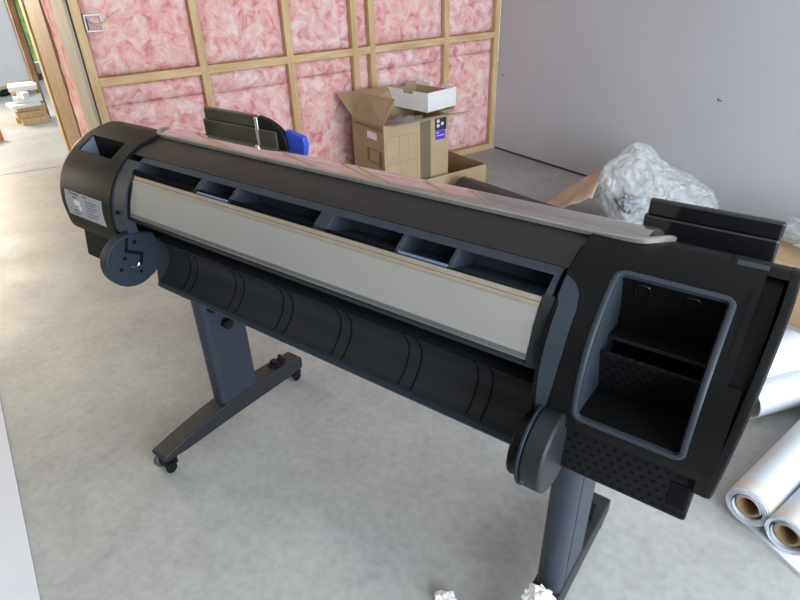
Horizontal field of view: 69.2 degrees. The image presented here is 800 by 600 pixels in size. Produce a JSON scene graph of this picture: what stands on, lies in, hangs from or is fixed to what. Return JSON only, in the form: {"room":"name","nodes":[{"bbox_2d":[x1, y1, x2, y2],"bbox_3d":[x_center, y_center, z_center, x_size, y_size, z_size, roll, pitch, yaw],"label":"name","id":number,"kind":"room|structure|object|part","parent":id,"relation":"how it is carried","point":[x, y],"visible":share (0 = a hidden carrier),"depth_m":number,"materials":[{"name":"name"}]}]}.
{"room":"unfinished building room","nodes":[
{"label":"unfinished building room","id":0,"kind":"room"},
{"bbox_2d":[0,0,29,86],"bbox_3d":[-5.854,-3.141,5.891,0.100,2.500,4.640,3,31,9],"label":"wall","id":1,"kind":"structure","parent":0,"point":[13,69],"depth_m":8.07,"materials":[{"name":"white paint"}]},
{"bbox_2d":[0,79,31,89],"bbox_3d":[-5.811,-2.039,6.532,0.120,0.050,4.620,3,31,9],"label":"baseboard","id":2,"kind":"structure","parent":1,"relation":"attached to","point":[5,86],"depth_m":8.23,"materials":[{"name":"brown wood"}]},
{"bbox_2d":[4,0,31,78],"bbox_3d":[-5.468,-4.301,7.875,0.120,2.550,0.060,3,31,9],"label":"trim","id":3,"kind":"structure","parent":1,"relation":"attached to","point":[4,0],"depth_m":8.18,"materials":[{"name":"brown wood"}]},
{"bbox_2d":[13,0,43,79],"bbox_3d":[-5.306,-4.756,8.681,0.080,2.500,1.820,3,31,9],"label":"door","id":4,"kind":"structure","parent":1,"relation":"in","point":[16,2],"depth_m":8.41,"materials":[{"name":"clear glass"}]},
{"bbox_2d":[6,0,100,153],"bbox_3d":[-2.853,-2.322,4.404,0.095,2.550,4.090,-21,36,-29],"label":"door frame","id":5,"kind":"structure","parent":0,"point":[48,22],"depth_m":3.85,"materials":[{"name":"brown wood"}]},
{"bbox_2d":[65,0,500,164],"bbox_3d":[-0.483,-1.968,3.683,2.980,2.550,0.113,-21,36,-29],"label":"wall","id":6,"kind":"structure","parent":0,"point":[156,64],"depth_m":3.69,"materials":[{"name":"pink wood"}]},
{"bbox_2d":[81,8,121,32],"bbox_3d":[-1.551,-1.465,3.035,0.192,0.104,0.066,-21,36,-29],"label":"box","id":7,"kind":"object","parent":6,"relation":"attached to","point":[83,16],"visible":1,"depth_m":3.01,"materials":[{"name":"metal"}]},
{"bbox_3d":[-1.601,-1.445,3.023,0.085,0.085,0.042,-21,36,-29],"label":"frame","id":8,"kind":"part","parent":7,"relation":"part of","materials":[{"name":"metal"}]},
{"bbox_3d":[-0.444,-0.888,4.317,2.980,0.045,0.090,-21,36,-29],"label":"plate","id":9,"kind":"part","parent":6,"relation":"part of","materials":[{"name":"brown wood"}]},
{"bbox_2d":[0,62,799,599],"bbox_3d":[-1.573,-0.370,3.644,12.200,0.100,18.000,-21,36,-29],"label":"floor","id":10,"kind":"structure","parent":0,"point":[333,483],"depth_m":1.90,"materials":[{"name":"concrete"}]},
{"bbox_2d":[0,88,10,96],"bbox_3d":[-5.202,-2.748,7.660,0.090,0.085,0.220,8,32,15],"label":"tool","id":11,"kind":"object","parent":10,"relation":"on","point":[4,92],"visible":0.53,"depth_m":7.61,"materials":[{"name":"black plastic"}]},
{"bbox_2d":[0,399,40,599],"bbox_3d":[-1.774,0.734,1.688,1.135,0.011,1.421,-22,36,-30],"label":"sheet","id":12,"kind":"object","parent":10,"relation":"on","point":[18,580],"visible":1,"depth_m":1.70,"materials":[{"name":"white paper"}]},
{"bbox_2d":[20,114,50,125],"bbox_3d":[-3.937,-1.946,6.265,0.266,0.062,0.120,-23,37,-31],"label":"timber offcut","id":13,"kind":"object","parent":10,"relation":"on","point":[41,119],"visible":0.92,"depth_m":6.22,"materials":[{"name":"brown wood"}]},
{"bbox_2d":[60,106,799,599],"bbox_3d":[-0.146,0.137,1.565,1.834,1.074,0.636,19,37,31],"label":"printer","id":14,"kind":"object","parent":10,"relation":"on","point":[634,360],"visible":0.99,"depth_m":1.11,"materials":[{"name":"plastic"}]},
{"bbox_3d":[-0.810,-0.211,1.824,0.240,0.125,0.257,19,37,31],"label":"vent panel","id":15,"kind":"part","parent":14,"relation":"part of","materials":[{"name":"plastic"}]},
{"bbox_3d":[-0.706,-0.281,1.567,0.010,0.121,0.088,19,37,31],"label":"panel","id":16,"kind":"part","parent":14,"relation":"part of","materials":[{"name":"plastic"}]},
{"bbox_3d":[-0.602,0.113,1.958,0.062,0.570,0.156,19,37,31],"label":"leg","id":17,"kind":"part","parent":14,"relation":"part of","materials":[{"name":"paint"}]},
{"bbox_3d":[-0.569,0.077,1.909,0.026,0.034,0.034,19,37,31],"label":"knob","id":18,"kind":"part","parent":14,"relation":"part of","materials":[{"name":"black plastic"}]},
{"bbox_3d":[-0.499,-0.540,1.706,0.226,0.034,0.020,19,37,31],"label":"housing lid","id":19,"kind":"part","parent":14,"relation":"part of","materials":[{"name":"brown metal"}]},
{"bbox_3d":[-0.474,0.231,2.224,0.036,0.033,0.070,19,37,31],"label":"brake lever","id":20,"kind":"part","parent":14,"relation":"part of","materials":[{"name":"black plastic"}]},
{"bbox_3d":[-0.283,-0.435,1.605,0.071,0.064,0.020,19,37,31],"label":"blue lever","id":21,"kind":"part","parent":14,"relation":"part of","materials":[{"name":"plastic"}]},
{"bbox_3d":[-0.257,-0.067,1.261,1.152,0.011,0.005,19,37,31],"label":"trim","id":22,"kind":"part","parent":14,"relation":"part of","materials":[{"name":"beige plastic"}]},
{"bbox_3d":[-0.242,-0.115,1.257,1.152,0.105,0.055,19,37,31],"label":"panel","id":23,"kind":"part","parent":14,"relation":"part of","materials":[{"name":"beige plastic"}]},
{"bbox_3d":[-0.238,-0.159,1.239,1.152,0.014,0.013,19,37,31],"label":"edge trim","id":24,"kind":"part","parent":14,"relation":"part of","materials":[{"name":"beige plastic"}]},
{"bbox_3d":[-0.217,-0.166,1.278,1.189,0.111,0.108,19,37,31],"label":"pocket rail","id":25,"kind":"part","parent":14,"relation":"part of","materials":[{"name":"plastic"}]},
{"bbox_3d":[-0.126,-0.292,1.313,1.414,0.020,0.065,19,37,31],"label":"window trim","id":26,"kind":"part","parent":14,"relation":"part of","materials":[{"name":"grey plastic"}]},
{"bbox_3d":[0.241,0.047,0.965,0.021,0.121,0.088,19,37,31],"label":"panel","id":27,"kind":"part","parent":14,"relation":"part of","materials":[{"name":"plastic"}]},
{"bbox_3d":[0.390,0.456,1.327,0.062,0.570,0.156,19,37,31],"label":"leg","id":28,"kind":"part","parent":14,"relation":"part of","materials":[{"name":"paint"}]},
{"bbox_3d":[0.518,0.575,1.593,0.036,0.033,0.070,19,37,31],"label":"brake lever","id":29,"kind":"part","parent":14,"relation":"part of","materials":[{"name":"black plastic"}]},
{"bbox_3d":[0.435,0.220,1.032,0.215,0.125,0.257,19,37,31],"label":"vent panel","id":30,"kind":"part","parent":14,"relation":"part of","materials":[{"name":"plastic"}]},
{"bbox_3d":[0.398,0.134,0.936,0.153,0.093,0.035,19,37,31],"label":"perforated plate","id":31,"kind":"part","parent":14,"relation":"part of","materials":[{"name":"plastic"}]},
{"bbox_2d":[607,325,709,367],"bbox_3d":[0.419,0.074,0.936,0.153,0.015,0.052,19,37,31],"label":"shelf","id":32,"kind":"object","parent":14,"relation":"attached to","point":[678,345],"depth_m":0.94,"materials":[{"name":"black plastic"}]},
{"bbox_3d":[0.559,-0.147,1.034,0.221,0.030,0.015,19,37,31],"label":"housing lid","id":33,"kind":"part","parent":14,"relation":"part of","materials":[{"name":"black plastic"}]},
{"bbox_3d":[0.571,0.127,0.936,0.031,0.376,0.390,19,37,31],"label":"plate","id":34,"kind":"part","parent":14,"relation":"part of","materials":[{"name":"plastic"}]},
{"bbox_2d":[434,590,456,599],"bbox_3d":[0.117,0.771,1.490,0.066,0.041,0.055,19,37,31],"label":"crumpled paper","id":35,"kind":"object","parent":10,"relation":"on","point":[439,595],"visible":1,"depth_m":1.49,"materials":[{"name":"white paper"}]},
{"bbox_2d":[426,151,487,185],"bbox_3d":[0.109,-0.863,4.127,0.930,0.165,0.515,-21,36,-29],"label":"carton","id":36,"kind":"object","parent":10,"relation":"on","point":[459,166],"visible":0.3,"depth_m":4.13,"materials":[{"name":"cardboard"}]},
{"bbox_2d":[337,84,468,179],"bbox_3d":[0.081,-1.070,3.949,0.854,0.696,0.569,-12,32,-16],"label":"carton","id":37,"kind":"object","parent":36,"relation":"on","point":[418,148],"visible":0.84,"depth_m":3.79,"materials":[{"name":"brown cardboard"}]},
{"bbox_2d":[353,120,381,131],"bbox_3d":[-0.210,-1.117,3.715,0.002,0.020,0.340,-21,36,-29],"label":"print","id":38,"kind":"object","parent":37,"relation":"attached to","point":[367,125],"depth_m":3.71},
{"bbox_2d":[367,147,382,169],"bbox_3d":[-0.162,-0.919,3.761,0.002,0.110,0.180,-21,36,-29],"label":"print","id":39,"kind":"object","parent":37,"relation":"attached to","point":[374,154],"depth_m":3.76},
{"bbox_2d":[383,115,423,125],"bbox_3d":[0.015,-1.137,3.843,0.295,0.159,0.435,19,37,31],"label":"film","id":40,"kind":"object","parent":37,"relation":"in","point":[400,119],"visible":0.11,"depth_m":3.81,"materials":[{"name":"grey"}]},
{"bbox_2d":[387,80,456,112],"bbox_3d":[0.148,-1.402,3.983,0.290,0.124,0.380,-28,39,-36],"label":"tray","id":41,"kind":"object","parent":37,"relation":"on","point":[420,96],"visible":0.9,"depth_m":3.90,"materials":[{"name":"cardboard"}]},
{"bbox_2d":[455,176,559,207],"bbox_3d":[0.803,-0.521,3.507,0.172,0.172,1.205,-24,37,-32],"label":"tube","id":42,"kind":"object","parent":10,"relation":"on","point":[465,182],"visible":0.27,"depth_m":3.69,"materials":[{"name":"cardboard"}]},
{"bbox_2d":[521,583,555,599],"bbox_3d":[0.324,0.698,1.349,0.067,0.060,0.074,-14,33,-19],"label":"crumpled paper","id":43,"kind":"object","parent":10,"relation":"on","point":[534,592],"visible":1,"depth_m":1.34,"materials":[{"name":"white paper"}]},
{"bbox_2d":[546,164,606,207],"bbox_3d":[1.083,-0.702,3.610,0.361,0.360,0.360,19,37,31],"label":"kraft paper","id":44,"kind":"object","parent":10,"relation":"on","point":[585,187],"visible":0.79,"depth_m":3.50,"materials":[{"name":"brown paper"}]},
{"bbox_2d":[594,142,718,224],"bbox_3d":[1.484,-0.651,3.363,0.716,0.498,0.470,19,37,31],"label":"plastic wrap","id":45,"kind":"object","parent":10,"relation":"on","point":[638,170],"visible":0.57,"depth_m":3.25,"materials":[{"name":"white"}]},
{"bbox_2d":[614,193,645,214],"bbox_3d":[1.292,-0.542,3.266,0.176,0.130,0.086,19,37,31],"label":"scrap","id":46,"kind":"object","parent":45,"relation":"in","point":[629,204],"visible":1,"depth_m":3.24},
{"bbox_2d":[726,419,799,526],"bbox_3d":[1.454,0.397,1.956,1.189,0.121,0.121,-23,37,-31],"label":"paper roll","id":47,"kind":"object","parent":10,"relation":"on","point":[775,477],"visible":0.98,"depth_m":1.68,"materials":[{"name":"white paper"}]},
{"bbox_2d":[742,522,799,575],"bbox_3d":[1.231,0.686,1.611,0.459,0.010,0.192,-2,31,0],"label":"sheet","id":48,"kind":"object","parent":10,"relation":"on","point":[793,561],"visible":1,"depth_m":1.60,"materials":[{"name":"paper"}]},
{"bbox_2d":[764,487,799,555],"bbox_3d":[1.508,0.462,1.850,1.140,0.113,0.113,-21,36,-29],"label":"paper roll","id":49,"kind":"object","parent":48,"relation":"on","point":[782,527],"visible":1,"depth_m":1.59,"materials":[{"name":"white paper"}]},
{"bbox_2d":[750,369,799,418],"bbox_3d":[1.379,0.323,2.081,0.340,0.125,0.135,-11,32,-14],"label":"paper roll","id":50,"kind":"object","parent":10,"relation":"on","point":[781,392],"visible":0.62,"depth_m":2.02,"materials":[{"name":"white paper"}]},
{"bbox_2d":[767,329,799,376],"bbox_3d":[1.368,0.226,2.167,0.240,0.190,0.206,-11,32,-14],"label":"paper roll","id":51,"kind":"object","parent":10,"relation":"on","point":[787,358],"visible":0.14,"depth_m":2.09,"materials":[{"name":"white paper"}]},
{"bbox_2d":[774,229,799,327],"bbox_3d":[1.989,-0.025,2.510,0.460,0.274,0.730,-21,36,-29],"label":"carton","id":52,"kind":"object","parent":10,"relation":"on","point":[788,254],"visible":0.07,"depth_m":2.54,"materials":[{"name":"beige cardboard"}]},
{"bbox_2d":[782,216,799,245],"bbox_3d":[1.984,-0.243,2.483,0.716,0.126,0.452,19,37,31],"label":"wrap","id":53,"kind":"object","parent":52,"relation":"on","point":[791,231],"visible":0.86,"depth_m":2.60,"materials":[{"name":"white"}]},
{"bbox_3d":[-4.051,-2.009,6.377,0.246,0.062,0.326,19,37,31],"label":"timber offcut","id":54,"kind":"object","parent":10,"relation":"on","visible":0},
{"bbox_2d":[14,109,46,119],"bbox_3d":[-3.989,-2.019,6.266,0.281,0.062,0.160,-23,37,-31],"label":"timber offcut","id":55,"kind":"object","parent":54,"relation":"on","point":[36,113],"visible":0.89,"depth_m":6.21,"materials":[{"name":"brown wood"}]},
{"bbox_2d":[17,102,45,111],"bbox_3d":[-3.980,-2.081,6.252,0.266,0.055,0.130,-17,34,-24],"label":"timber offcut","id":56,"kind":"object","parent":55,"relation":"on","point":[40,107],"visible":0.72,"depth_m":6.21,"materials":[{"name":"brown wood"}]},
{"bbox_2d":[5,101,41,109],"bbox_3d":[-4.014,-2.088,6.179,0.281,0.030,0.260,-27,39,-36],"label":"timber offcut","id":57,"kind":"object","parent":56,"relation":"on","point":[12,105],"visible":0.76,"depth_m":6.11,"materials":[{"name":"white wood"}]},
{"bbox_2d":[12,93,42,103],"bbox_3d":[-4.006,-2.173,6.236,0.266,0.055,0.240,-19,35,-26],"label":"timber offcut","id":58,"kind":"object","parent":57,"relation":"on","point":[34,97],"visible":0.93,"depth_m":6.16,"materials":[{"name":"white wood"}]},
{"bbox_2d":[16,91,29,98],"bbox_3d":[-3.971,-2.163,6.100,0.240,0.062,0.059,25,40,37],"label":"timber offcut","id":59,"kind":"object","parent":58,"relation":"on","point":[22,94],"visible":0.8,"depth_m":6.04,"materials":[{"name":"white wood"}]},
{"bbox_2d":[10,90,36,95],"bbox_3d":[-4.064,-2.265,6.276,0.266,0.062,0.090,-21,36,-29],"label":"timber offcut","id":60,"kind":"object","parent":58,"relation":"on","point":[28,91],"visible":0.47,"depth_m":6.26,"materials":[{"name":"brown wood"}]},
{"bbox_2d":[7,81,37,91],"bbox_3d":[-4.028,-2.278,6.186,0.266,0.048,0.280,-18,34,-25],"label":"timber offcut","id":61,"kind":"object","parent":60,"relation":"on","point":[30,85],"visible":0.9,"depth_m":6.11,"materials":[{"name":"white wood"}]},
{"bbox_2d":[493,0,799,227],"bbox_3d":[2.525,-1.208,2.245,0.101,2.550,6.000,-21,36,-29],"label":"wall","id":62,"kind":"structure","parent":0,"point":[712,87],"depth_m":3.58,"materials":[{"name":"white paint"}]}
]}

